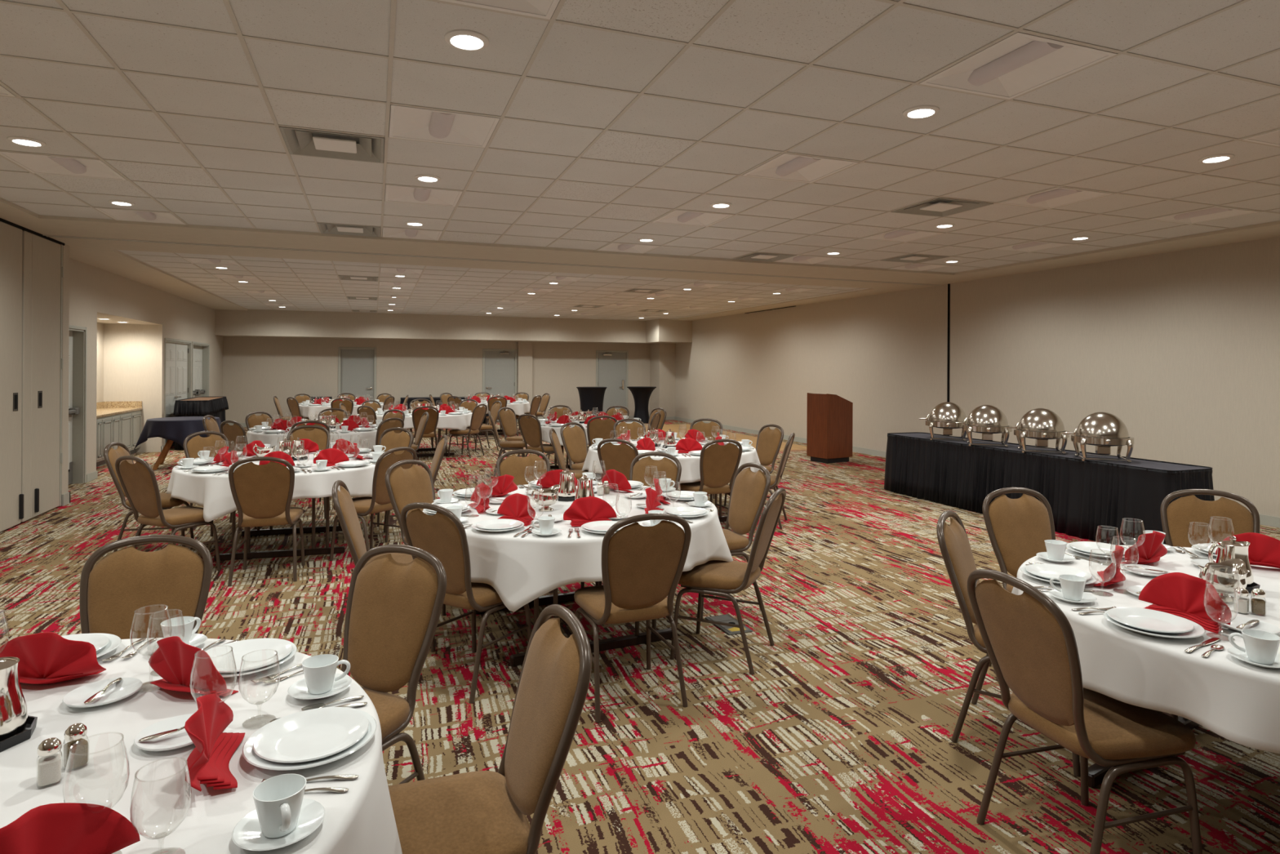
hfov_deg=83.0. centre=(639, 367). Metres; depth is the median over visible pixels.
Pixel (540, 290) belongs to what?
ceiling troffer
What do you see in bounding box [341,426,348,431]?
coffee cup
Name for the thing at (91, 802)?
bread plate
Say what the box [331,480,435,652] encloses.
banquet chair
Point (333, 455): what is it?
napkin
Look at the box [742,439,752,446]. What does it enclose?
coffee cup
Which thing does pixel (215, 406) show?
serving table
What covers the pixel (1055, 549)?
coffee cup
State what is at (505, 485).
napkin
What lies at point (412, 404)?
banquet chair
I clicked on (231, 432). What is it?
banquet chair
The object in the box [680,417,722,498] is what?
banquet chair
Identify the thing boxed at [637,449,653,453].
salad plate
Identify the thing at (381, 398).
banquet chair
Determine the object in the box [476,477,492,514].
wine glass
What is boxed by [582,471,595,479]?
coffee cup
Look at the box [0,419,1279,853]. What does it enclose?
floor
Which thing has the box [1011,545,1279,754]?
tablecloth
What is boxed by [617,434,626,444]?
napkin
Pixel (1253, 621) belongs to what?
butter knife
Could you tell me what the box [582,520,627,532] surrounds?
salad plate
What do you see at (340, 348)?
door frame
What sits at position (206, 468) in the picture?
salad plate
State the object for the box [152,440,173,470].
round side table
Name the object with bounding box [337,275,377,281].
ceiling vent
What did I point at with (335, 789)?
fork
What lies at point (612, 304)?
ceiling troffer
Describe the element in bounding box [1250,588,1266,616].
pepper shaker
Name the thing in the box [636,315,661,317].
ceiling troffer
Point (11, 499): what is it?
partition panel
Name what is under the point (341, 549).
banquet table
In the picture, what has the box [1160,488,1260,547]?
banquet chair
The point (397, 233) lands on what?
ceiling troffer
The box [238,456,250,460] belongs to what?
bread plate
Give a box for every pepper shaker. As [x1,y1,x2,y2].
[62,723,88,771]
[603,480,609,494]
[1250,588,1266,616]
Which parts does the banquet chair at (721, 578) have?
leg, leg, seat, leg, frame, leg, backrest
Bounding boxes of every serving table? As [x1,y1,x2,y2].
[173,396,228,449]
[311,396,332,403]
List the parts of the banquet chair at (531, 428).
backrest, frame, seat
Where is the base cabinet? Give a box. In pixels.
[96,409,141,466]
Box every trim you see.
[0,217,64,245]
[744,306,794,313]
[946,283,950,401]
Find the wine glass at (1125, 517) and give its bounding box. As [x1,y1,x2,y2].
[1120,517,1145,565]
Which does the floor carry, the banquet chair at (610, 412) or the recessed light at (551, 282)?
the banquet chair at (610, 412)
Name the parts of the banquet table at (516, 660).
foot rail, leg, leg, leg, foot rail, leg, leg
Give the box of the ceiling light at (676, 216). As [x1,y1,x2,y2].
[652,209,733,226]
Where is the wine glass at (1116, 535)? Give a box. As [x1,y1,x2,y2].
[1110,535,1138,590]
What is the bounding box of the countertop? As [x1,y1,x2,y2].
[96,400,142,417]
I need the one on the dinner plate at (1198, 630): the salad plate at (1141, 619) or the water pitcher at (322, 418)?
the salad plate at (1141, 619)
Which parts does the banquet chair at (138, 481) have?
backrest, leg, frame, seat, leg, leg, leg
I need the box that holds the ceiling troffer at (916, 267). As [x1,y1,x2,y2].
[888,262,951,271]
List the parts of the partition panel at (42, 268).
flush pull, edge trim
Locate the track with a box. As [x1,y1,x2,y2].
[42,234,937,285]
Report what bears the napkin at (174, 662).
on the tablecloth at (361, 820)
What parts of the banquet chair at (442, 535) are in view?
backrest, frame, seat, leg, leg, leg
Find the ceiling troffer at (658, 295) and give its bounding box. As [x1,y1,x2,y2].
[643,293,679,297]
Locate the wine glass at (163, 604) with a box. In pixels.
[129,604,172,684]
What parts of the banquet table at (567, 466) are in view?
foot rail, leg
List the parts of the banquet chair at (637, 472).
backrest, frame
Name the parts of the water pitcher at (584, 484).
lid, handle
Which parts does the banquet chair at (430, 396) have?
backrest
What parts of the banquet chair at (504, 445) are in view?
backrest, leg, frame, seat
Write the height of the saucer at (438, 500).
0.018 m
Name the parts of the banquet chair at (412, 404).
backrest, frame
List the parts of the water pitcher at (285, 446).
handle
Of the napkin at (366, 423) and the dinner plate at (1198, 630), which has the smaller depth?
the dinner plate at (1198, 630)
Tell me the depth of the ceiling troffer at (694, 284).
12.51 m
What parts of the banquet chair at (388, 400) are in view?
backrest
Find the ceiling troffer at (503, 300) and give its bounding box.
[498,299,529,302]
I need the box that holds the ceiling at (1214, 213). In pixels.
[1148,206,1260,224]
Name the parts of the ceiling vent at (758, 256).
plate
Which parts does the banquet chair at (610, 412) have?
backrest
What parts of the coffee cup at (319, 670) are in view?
handle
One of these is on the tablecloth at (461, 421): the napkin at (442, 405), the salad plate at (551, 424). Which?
the napkin at (442, 405)
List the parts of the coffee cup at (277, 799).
handle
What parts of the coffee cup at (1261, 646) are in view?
handle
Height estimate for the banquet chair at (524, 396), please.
0.952 m
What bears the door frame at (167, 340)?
attached to the wall at (94, 291)
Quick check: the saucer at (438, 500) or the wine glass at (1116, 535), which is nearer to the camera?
the wine glass at (1116, 535)
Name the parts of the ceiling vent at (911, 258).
plate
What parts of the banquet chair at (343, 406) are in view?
backrest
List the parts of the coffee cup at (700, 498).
handle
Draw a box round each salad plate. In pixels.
[61,633,109,651]
[180,458,211,463]
[192,466,226,471]
[207,638,293,672]
[253,708,368,763]
[263,430,284,431]
[337,461,367,465]
[355,427,373,429]
[358,448,368,451]
[426,503,467,512]
[454,488,475,495]
[475,519,521,530]
[529,480,537,484]
[550,423,564,425]
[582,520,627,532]
[627,480,642,486]
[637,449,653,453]
[665,506,706,515]
[666,490,694,498]
[689,450,701,453]
[737,446,751,449]
[1025,564,1092,581]
[1069,541,1127,555]
[1106,607,1194,633]
[1196,542,1217,554]
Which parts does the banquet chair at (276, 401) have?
backrest, frame, seat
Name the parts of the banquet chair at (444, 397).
backrest, frame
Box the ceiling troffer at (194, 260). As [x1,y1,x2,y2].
[182,257,240,266]
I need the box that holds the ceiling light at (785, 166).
[742,152,858,182]
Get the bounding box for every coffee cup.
[160,616,200,644]
[178,457,194,467]
[197,450,210,458]
[228,462,244,471]
[252,773,306,838]
[253,425,262,431]
[261,422,268,426]
[302,653,351,694]
[315,459,327,469]
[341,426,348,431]
[371,452,382,461]
[373,444,386,452]
[376,409,382,413]
[437,488,453,502]
[446,506,462,519]
[532,516,555,533]
[538,419,544,424]
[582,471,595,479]
[592,438,603,444]
[648,510,664,525]
[658,478,675,489]
[664,446,675,454]
[693,491,707,505]
[719,434,728,439]
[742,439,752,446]
[1044,539,1066,560]
[1049,574,1086,600]
[1142,529,1165,544]
[1228,629,1279,664]
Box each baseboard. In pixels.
[61,445,164,506]
[225,414,675,426]
[675,416,1279,528]
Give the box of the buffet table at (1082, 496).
[884,431,1214,545]
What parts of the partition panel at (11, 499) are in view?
flush pull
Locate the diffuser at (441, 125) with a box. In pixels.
[428,111,455,137]
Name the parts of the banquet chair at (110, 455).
backrest, leg, frame, seat, leg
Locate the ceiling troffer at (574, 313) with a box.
[571,313,598,315]
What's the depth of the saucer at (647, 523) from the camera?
3.91 m
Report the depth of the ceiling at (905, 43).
4.21 m
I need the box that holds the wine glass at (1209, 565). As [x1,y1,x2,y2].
[1204,564,1241,631]
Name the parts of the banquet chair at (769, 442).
leg, seat, backrest, frame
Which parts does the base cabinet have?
cabinet door, moulding, cabinet door, moulding, cabinet door, moulding, cabinet door, moulding, cabinet door, moulding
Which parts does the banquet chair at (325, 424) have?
backrest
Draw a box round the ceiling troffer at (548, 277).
[541,275,584,281]
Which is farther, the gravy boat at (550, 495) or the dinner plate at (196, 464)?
the dinner plate at (196, 464)
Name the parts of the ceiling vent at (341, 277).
plate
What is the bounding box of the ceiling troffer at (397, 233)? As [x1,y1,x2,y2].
[382,226,442,240]
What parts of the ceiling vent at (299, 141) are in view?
plate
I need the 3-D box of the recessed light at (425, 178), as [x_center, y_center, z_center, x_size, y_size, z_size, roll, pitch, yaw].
[-1.589,-1.415,5.414,0.188,0.014,0.188,0,0,-20]
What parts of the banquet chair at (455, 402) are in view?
frame, backrest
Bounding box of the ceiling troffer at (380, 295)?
[378,294,409,298]
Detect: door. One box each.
[68,330,79,484]
[165,341,188,446]
[192,345,204,397]
[341,349,373,416]
[484,350,515,421]
[597,351,626,413]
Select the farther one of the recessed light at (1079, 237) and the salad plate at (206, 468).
the recessed light at (1079, 237)
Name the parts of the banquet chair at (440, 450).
leg, leg, backrest, frame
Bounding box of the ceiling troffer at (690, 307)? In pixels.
[680,306,711,309]
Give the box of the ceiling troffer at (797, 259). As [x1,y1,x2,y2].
[773,255,836,264]
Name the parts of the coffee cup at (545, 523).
handle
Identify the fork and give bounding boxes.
[101,637,146,661]
[120,637,156,657]
[250,663,302,682]
[261,774,358,782]
[262,670,302,683]
[304,786,348,792]
[574,528,580,537]
[1071,606,1115,610]
[1079,611,1104,614]
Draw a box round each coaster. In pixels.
[0,715,37,751]
[294,456,307,460]
[557,497,574,501]
[1244,582,1260,592]
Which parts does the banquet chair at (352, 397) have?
backrest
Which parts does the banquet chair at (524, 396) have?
frame, backrest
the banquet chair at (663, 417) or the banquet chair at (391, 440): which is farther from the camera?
the banquet chair at (663, 417)
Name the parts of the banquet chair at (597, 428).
backrest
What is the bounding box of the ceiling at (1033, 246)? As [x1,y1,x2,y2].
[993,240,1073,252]
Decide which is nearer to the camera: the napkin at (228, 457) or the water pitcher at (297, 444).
the napkin at (228, 457)
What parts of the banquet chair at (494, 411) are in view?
leg, seat, leg, frame, backrest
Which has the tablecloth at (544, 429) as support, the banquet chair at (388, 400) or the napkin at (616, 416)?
the napkin at (616, 416)
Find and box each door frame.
[69,324,87,484]
[164,337,191,445]
[191,341,209,397]
[337,346,376,402]
[482,348,517,395]
[595,350,628,412]
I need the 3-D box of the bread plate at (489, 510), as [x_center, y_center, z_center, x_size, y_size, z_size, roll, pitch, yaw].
[-0.819,0.845,4.233,0.166,0.018,0.166,0,0,36]
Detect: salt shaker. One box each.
[36,737,62,788]
[596,481,604,495]
[1233,586,1248,614]
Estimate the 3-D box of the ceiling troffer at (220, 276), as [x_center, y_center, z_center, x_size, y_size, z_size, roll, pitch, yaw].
[-6.440,-1.467,11.548,0.584,0.055,0.584,0,0,-20]
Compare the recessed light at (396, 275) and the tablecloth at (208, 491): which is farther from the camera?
the recessed light at (396, 275)
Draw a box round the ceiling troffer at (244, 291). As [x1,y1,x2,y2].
[240,289,277,293]
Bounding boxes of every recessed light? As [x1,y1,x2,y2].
[7,136,45,146]
[108,200,134,205]
[213,266,228,268]
[393,274,406,276]
[404,221,424,226]
[414,173,440,182]
[444,29,488,51]
[547,281,559,284]
[637,237,654,241]
[710,201,732,208]
[825,251,841,254]
[902,105,939,119]
[933,222,955,227]
[944,259,959,262]
[1070,235,1090,239]
[1198,153,1234,163]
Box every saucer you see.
[146,633,207,652]
[177,465,199,469]
[231,797,325,851]
[287,673,351,699]
[311,466,331,471]
[433,497,458,503]
[460,516,468,522]
[531,527,561,536]
[642,520,651,526]
[653,487,675,492]
[687,501,712,507]
[1035,551,1075,562]
[1048,588,1097,604]
[1134,542,1173,550]
[1226,646,1279,668]
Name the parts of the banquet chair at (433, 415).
seat, backrest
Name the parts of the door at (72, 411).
kick plate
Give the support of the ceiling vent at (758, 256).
in the ceiling at (905, 43)
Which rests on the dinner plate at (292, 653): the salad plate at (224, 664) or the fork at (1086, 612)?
the salad plate at (224, 664)
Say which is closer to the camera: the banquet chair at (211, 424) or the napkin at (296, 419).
the banquet chair at (211, 424)
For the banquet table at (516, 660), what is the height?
0.746 m
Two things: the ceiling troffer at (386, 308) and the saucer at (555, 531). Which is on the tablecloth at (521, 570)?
the saucer at (555, 531)
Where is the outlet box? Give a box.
[704,613,752,635]
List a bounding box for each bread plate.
[62,677,142,707]
[71,800,109,808]
[133,713,193,751]
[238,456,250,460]
[293,463,311,467]
[485,507,502,515]
[488,497,505,503]
[524,488,541,495]
[535,514,563,522]
[609,511,628,519]
[623,492,646,498]
[635,502,662,508]
[656,448,667,452]
[1122,564,1169,577]
[1125,585,1144,595]
[1191,559,1215,566]
[1220,616,1279,634]
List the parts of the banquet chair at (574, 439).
backrest, seat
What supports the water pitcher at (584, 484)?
on the coaster
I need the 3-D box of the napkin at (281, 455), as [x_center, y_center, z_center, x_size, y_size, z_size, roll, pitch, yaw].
[-2.998,0.768,5.970,0.291,0.150,0.102,0,0,-11]
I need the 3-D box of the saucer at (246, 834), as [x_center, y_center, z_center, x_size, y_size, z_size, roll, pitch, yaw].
[-0.662,0.845,1.329,0.154,0.018,0.154,0,0,-20]
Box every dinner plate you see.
[96,633,121,657]
[177,459,213,465]
[190,466,228,472]
[204,638,297,677]
[242,706,377,770]
[262,430,285,433]
[334,462,368,467]
[351,448,372,453]
[353,428,374,431]
[422,505,471,514]
[453,491,471,497]
[471,520,524,532]
[528,482,542,487]
[580,524,630,534]
[662,507,710,518]
[663,493,694,501]
[1020,564,1097,584]
[1066,542,1124,558]
[1103,609,1205,638]
[1191,543,1217,557]
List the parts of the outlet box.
plate, plate, plate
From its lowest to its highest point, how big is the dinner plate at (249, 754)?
0.024 m
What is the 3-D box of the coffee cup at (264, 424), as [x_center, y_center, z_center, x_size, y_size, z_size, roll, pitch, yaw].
[-5.161,0.787,9.939,0.108,0.078,0.089,0,0,25]
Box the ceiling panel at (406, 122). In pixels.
[388,104,499,147]
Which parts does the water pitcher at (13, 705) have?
lid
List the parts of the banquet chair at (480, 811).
seat, backrest, frame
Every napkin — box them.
[0,631,106,684]
[0,802,140,853]
[148,635,238,696]
[184,693,244,791]
[211,445,228,463]
[220,450,238,469]
[240,440,265,457]
[258,450,295,466]
[270,417,282,429]
[275,419,291,431]
[288,416,302,426]
[291,438,319,453]
[306,420,324,426]
[313,448,349,466]
[315,398,323,404]
[322,396,329,403]
[332,439,355,454]
[339,419,359,431]
[347,414,363,425]
[352,443,365,459]
[354,398,364,404]
[362,417,370,427]
[393,404,406,410]
[393,405,404,414]
[438,405,453,413]
[439,404,451,409]
[467,482,490,512]
[472,396,480,403]
[486,474,517,497]
[497,493,535,526]
[506,396,515,402]
[536,469,577,488]
[545,413,551,423]
[550,411,556,421]
[556,414,571,426]
[563,496,617,526]
[569,411,585,420]
[584,415,602,423]
[597,411,608,419]
[601,469,632,492]
[611,414,622,422]
[616,412,623,422]
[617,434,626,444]
[624,430,630,441]
[635,437,655,451]
[644,429,665,440]
[644,487,662,513]
[653,478,670,503]
[674,437,702,453]
[684,429,705,442]
[715,435,724,445]
[1093,545,1125,586]
[1120,530,1167,564]
[1138,572,1231,632]
[1215,532,1279,568]
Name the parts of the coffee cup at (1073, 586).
handle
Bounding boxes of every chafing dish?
[919,401,966,441]
[955,404,1012,447]
[1007,408,1069,454]
[1064,411,1133,462]
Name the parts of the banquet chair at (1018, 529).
seat, frame, backrest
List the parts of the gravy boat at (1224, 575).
handle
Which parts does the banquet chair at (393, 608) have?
seat, backrest, leg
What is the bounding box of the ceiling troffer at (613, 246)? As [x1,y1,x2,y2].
[597,242,660,253]
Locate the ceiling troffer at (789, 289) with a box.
[774,287,815,292]
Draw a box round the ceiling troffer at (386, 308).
[377,306,404,309]
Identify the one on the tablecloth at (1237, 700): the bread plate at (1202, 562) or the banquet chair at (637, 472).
the bread plate at (1202, 562)
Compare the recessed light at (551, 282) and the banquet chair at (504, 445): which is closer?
the banquet chair at (504, 445)
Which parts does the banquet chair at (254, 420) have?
backrest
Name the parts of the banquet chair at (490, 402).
frame, backrest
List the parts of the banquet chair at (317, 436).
frame, backrest, leg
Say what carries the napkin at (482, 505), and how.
on the tablecloth at (521, 570)
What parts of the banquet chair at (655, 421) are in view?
backrest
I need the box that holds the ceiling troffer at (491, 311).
[480,310,504,312]
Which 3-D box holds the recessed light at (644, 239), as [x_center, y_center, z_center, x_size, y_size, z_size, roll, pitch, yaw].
[0.069,-1.407,7.971,0.188,0.014,0.188,0,0,-20]
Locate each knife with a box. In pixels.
[84,677,122,704]
[138,726,184,741]
[269,702,367,722]
[513,527,533,536]
[1033,586,1094,591]
[1064,552,1099,561]
[1124,565,1167,572]
[1176,545,1198,556]
[1184,637,1220,652]
[1235,619,1259,629]
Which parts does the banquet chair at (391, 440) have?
leg, backrest, frame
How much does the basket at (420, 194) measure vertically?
0.046 m
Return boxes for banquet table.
[213,496,345,560]
[400,396,488,423]
[404,428,454,457]
[471,426,503,435]
[475,581,672,666]
[550,445,604,475]
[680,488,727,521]
[1088,714,1199,787]
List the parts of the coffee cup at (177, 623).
handle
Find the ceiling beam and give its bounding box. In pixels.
[0,215,990,289]
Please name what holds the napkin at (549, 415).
on the tablecloth at (544, 429)
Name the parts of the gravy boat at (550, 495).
handle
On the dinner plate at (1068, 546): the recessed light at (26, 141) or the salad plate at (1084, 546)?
the salad plate at (1084, 546)
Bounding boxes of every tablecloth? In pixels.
[0,637,402,853]
[133,416,223,450]
[166,449,375,521]
[246,424,377,451]
[298,402,383,419]
[376,410,472,430]
[422,483,733,612]
[468,400,530,415]
[523,419,643,445]
[582,439,762,483]
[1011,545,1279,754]
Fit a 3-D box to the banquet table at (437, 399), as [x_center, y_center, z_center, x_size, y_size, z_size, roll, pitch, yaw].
[-5.498,1.208,20.382,2.506,0.733,0.708,0,0,-20]
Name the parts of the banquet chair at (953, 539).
backrest, frame, leg, seat, leg, leg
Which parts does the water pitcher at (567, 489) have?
lid, handle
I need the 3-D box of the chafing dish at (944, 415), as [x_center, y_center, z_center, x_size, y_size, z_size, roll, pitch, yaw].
[3.787,0.656,8.953,0.559,0.462,0.522,0,0,37]
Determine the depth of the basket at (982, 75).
3.36 m
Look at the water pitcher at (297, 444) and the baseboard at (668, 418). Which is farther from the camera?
the baseboard at (668, 418)
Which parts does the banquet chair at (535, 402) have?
frame, backrest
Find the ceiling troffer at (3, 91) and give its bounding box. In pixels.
[0,84,15,97]
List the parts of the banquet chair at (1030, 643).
leg, backrest, frame, leg, seat, leg, leg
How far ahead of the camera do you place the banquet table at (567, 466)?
11.46 m
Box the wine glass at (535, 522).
[526,484,543,524]
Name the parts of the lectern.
panel, panel, panel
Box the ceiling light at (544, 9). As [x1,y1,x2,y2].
[440,0,559,19]
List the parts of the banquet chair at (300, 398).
backrest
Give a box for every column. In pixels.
[61,244,69,494]
[649,342,675,416]
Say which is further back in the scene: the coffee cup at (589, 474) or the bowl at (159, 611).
the coffee cup at (589, 474)
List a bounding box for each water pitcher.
[0,657,27,742]
[279,438,293,458]
[292,437,306,457]
[319,413,328,426]
[327,413,336,426]
[417,402,422,407]
[558,468,577,497]
[574,474,595,499]
[577,409,585,422]
[584,409,591,420]
[646,427,659,444]
[663,428,675,446]
[1208,536,1253,586]
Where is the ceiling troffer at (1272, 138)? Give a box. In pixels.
[1241,128,1279,146]
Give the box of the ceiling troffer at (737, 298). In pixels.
[727,297,764,300]
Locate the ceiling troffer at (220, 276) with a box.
[213,274,259,279]
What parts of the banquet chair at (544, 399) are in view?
seat, backrest, frame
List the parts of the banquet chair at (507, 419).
frame, backrest, seat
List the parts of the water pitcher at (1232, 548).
handle, lid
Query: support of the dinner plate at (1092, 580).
on the tablecloth at (1237, 700)
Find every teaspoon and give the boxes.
[202,638,225,650]
[301,695,364,711]
[520,529,532,537]
[1173,546,1185,552]
[1201,644,1224,657]
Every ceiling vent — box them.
[279,126,384,163]
[317,222,380,236]
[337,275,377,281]
[346,296,377,300]
[351,309,377,312]
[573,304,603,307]
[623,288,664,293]
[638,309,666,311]
[733,252,795,262]
[881,253,949,262]
[891,197,993,217]
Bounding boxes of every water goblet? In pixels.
[129,756,191,853]
[146,610,184,673]
[238,648,279,718]
[464,487,480,517]
[1088,549,1115,594]
[1095,525,1119,563]
[1187,521,1212,559]
[1203,584,1238,639]
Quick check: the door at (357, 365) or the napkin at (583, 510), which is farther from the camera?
the door at (357, 365)
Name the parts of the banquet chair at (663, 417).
backrest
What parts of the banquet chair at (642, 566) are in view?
leg, leg, seat, frame, backrest, leg, leg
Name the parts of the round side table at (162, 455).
leg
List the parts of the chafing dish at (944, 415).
lid handle, leg, roll lid, frame, leg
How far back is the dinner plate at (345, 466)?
6.11 m
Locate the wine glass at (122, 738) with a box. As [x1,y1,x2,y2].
[62,733,129,853]
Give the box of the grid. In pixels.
[0,0,1279,320]
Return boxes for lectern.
[806,392,853,463]
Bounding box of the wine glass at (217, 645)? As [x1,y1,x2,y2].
[189,644,236,704]
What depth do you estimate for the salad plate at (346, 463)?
6.23 m
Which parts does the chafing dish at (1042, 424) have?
lid handle, leg, leg, frame, roll lid, leg, leg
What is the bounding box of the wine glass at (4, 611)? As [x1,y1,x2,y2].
[0,610,9,650]
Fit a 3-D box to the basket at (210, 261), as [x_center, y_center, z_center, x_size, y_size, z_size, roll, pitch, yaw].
[-5.809,-1.467,9.831,0.128,0.046,0.450,0,0,-20]
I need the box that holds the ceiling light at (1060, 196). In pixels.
[998,186,1113,208]
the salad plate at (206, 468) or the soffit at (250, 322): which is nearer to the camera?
the salad plate at (206, 468)
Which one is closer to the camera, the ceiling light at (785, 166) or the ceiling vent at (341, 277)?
the ceiling light at (785, 166)
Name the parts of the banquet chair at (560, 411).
frame, backrest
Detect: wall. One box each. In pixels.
[69,257,222,474]
[96,315,146,452]
[222,336,649,422]
[675,236,1279,517]
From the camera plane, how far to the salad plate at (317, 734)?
1.64 m
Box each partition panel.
[0,221,23,532]
[21,230,63,522]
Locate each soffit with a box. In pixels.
[0,198,248,310]
[214,309,692,343]
[672,221,1279,320]
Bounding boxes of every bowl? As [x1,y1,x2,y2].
[62,733,129,808]
[129,604,172,656]
[146,610,184,652]
[1110,535,1138,570]
[1120,517,1145,548]
[1204,564,1241,605]
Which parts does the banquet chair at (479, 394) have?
backrest, frame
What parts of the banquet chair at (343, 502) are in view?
frame, backrest, seat, leg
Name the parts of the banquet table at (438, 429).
foot rail, foot rail, leg, leg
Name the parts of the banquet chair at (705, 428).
frame, backrest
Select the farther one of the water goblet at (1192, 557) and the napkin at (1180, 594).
the water goblet at (1192, 557)
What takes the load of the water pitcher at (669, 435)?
on the coaster
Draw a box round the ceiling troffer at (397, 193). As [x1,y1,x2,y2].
[384,184,462,206]
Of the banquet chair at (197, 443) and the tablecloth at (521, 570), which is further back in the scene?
the banquet chair at (197, 443)
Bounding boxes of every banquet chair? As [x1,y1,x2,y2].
[79,534,213,639]
[103,441,194,551]
[115,455,221,570]
[182,431,257,536]
[202,414,221,437]
[220,420,248,452]
[227,456,305,586]
[244,411,273,430]
[273,395,303,421]
[286,396,317,420]
[286,425,330,518]
[290,420,329,435]
[293,393,311,417]
[317,408,347,423]
[329,446,416,560]
[330,397,353,417]
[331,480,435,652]
[336,392,355,401]
[338,402,373,451]
[341,544,446,784]
[351,426,413,526]
[356,405,377,424]
[361,400,381,411]
[375,417,404,444]
[376,393,391,402]
[382,395,394,411]
[382,408,404,422]
[383,434,447,542]
[385,459,445,615]
[388,604,591,853]
[400,502,531,702]
[403,395,408,405]
[409,398,431,444]
[409,411,428,465]
[412,405,439,448]
[429,394,453,431]
[440,392,452,431]
[447,395,477,438]
[447,399,477,448]
[448,404,487,457]
[466,400,502,452]
[474,391,490,413]
[484,395,506,437]
[488,410,527,475]
[496,448,550,484]
[497,407,538,462]
[513,391,528,430]
[515,395,541,419]
[517,413,564,464]
[524,393,550,418]
[547,404,572,462]
[549,427,603,481]
[560,422,587,470]
[573,513,691,722]
[586,415,617,450]
[596,438,639,479]
[599,451,681,585]
[605,405,629,418]
[613,418,645,439]
[647,407,666,431]
[648,412,661,430]
[670,487,786,675]
[679,439,742,509]
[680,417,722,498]
[701,462,770,618]
[724,423,783,506]
[764,432,795,528]
[936,510,1080,777]
[967,568,1202,853]
[982,487,1055,666]
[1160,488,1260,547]
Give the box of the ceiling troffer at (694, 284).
[680,282,724,288]
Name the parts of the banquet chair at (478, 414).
leg, leg, seat, leg, frame, backrest, leg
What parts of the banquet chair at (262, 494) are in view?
leg, leg, backrest, frame, seat, leg, leg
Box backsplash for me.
[96,400,142,408]
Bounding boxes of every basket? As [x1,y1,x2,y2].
[132,210,155,220]
[207,258,220,263]
[232,275,243,278]
[404,229,417,237]
[413,187,431,201]
[555,276,566,279]
[617,244,635,250]
[677,211,703,222]
[693,283,706,286]
[775,156,820,176]
[785,288,800,290]
[792,255,813,262]
[884,230,916,239]
[904,263,930,268]
[968,40,1063,85]
[1012,241,1048,248]
[1026,188,1081,203]
[1173,207,1232,219]
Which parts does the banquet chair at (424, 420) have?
seat, backrest, frame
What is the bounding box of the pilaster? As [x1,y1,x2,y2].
[517,341,532,406]
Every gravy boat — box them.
[253,444,276,456]
[301,417,317,424]
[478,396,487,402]
[531,484,559,511]
[565,413,579,422]
[639,434,657,443]
[1197,558,1248,603]
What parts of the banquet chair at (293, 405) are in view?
backrest, frame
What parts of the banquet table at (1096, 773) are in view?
leg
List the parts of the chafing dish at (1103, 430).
lid handle, leg, leg, frame, roll lid, leg, leg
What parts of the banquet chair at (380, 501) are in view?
leg, seat, leg, leg, frame, backrest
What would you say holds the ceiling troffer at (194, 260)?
attached to the ceiling at (905, 43)
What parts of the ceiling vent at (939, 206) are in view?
plate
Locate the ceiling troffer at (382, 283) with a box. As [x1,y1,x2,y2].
[379,281,416,286]
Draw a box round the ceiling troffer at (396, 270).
[380,266,422,274]
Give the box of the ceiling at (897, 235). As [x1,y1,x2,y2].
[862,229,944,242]
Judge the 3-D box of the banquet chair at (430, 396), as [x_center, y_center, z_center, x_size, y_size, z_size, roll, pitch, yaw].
[-4.730,1.113,17.276,0.583,0.952,0.465,0,0,-11]
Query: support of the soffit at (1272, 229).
attached to the ceiling at (905, 43)
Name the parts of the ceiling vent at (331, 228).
plate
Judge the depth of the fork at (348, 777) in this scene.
1.50 m
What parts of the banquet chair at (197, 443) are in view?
frame, backrest, leg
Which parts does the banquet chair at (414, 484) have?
frame, backrest, leg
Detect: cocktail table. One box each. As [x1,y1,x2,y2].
[576,386,607,416]
[626,386,656,423]
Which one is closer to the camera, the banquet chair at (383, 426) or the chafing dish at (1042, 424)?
the chafing dish at (1042, 424)
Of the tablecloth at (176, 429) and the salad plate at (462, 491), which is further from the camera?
the tablecloth at (176, 429)
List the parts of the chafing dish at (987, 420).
lid handle, leg, frame, roll lid, leg, leg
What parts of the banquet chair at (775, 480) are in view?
seat, leg, leg, frame, backrest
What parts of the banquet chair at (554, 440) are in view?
frame, backrest, seat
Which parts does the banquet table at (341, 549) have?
leg, leg, foot rail, foot rail, leg, leg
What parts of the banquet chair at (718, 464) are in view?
seat, leg, backrest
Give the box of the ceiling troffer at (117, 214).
[94,207,185,224]
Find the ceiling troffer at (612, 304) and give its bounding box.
[605,303,637,306]
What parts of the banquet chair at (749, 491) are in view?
leg, seat, leg, backrest, frame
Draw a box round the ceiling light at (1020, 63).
[919,31,1117,99]
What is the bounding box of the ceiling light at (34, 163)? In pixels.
[0,151,127,180]
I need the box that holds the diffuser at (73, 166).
[46,155,86,173]
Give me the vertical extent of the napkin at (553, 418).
0.155 m
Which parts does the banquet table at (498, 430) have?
foot rail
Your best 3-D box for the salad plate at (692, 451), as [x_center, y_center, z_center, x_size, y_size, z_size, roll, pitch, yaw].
[0.611,0.842,7.125,0.238,0.022,0.238,0,0,21]
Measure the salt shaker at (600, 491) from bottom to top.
0.089 m
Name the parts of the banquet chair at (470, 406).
frame, backrest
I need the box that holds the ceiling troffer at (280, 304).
[262,302,293,306]
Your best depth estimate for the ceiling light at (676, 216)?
6.92 m
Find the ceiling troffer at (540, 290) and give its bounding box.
[519,287,556,292]
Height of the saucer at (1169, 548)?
0.018 m

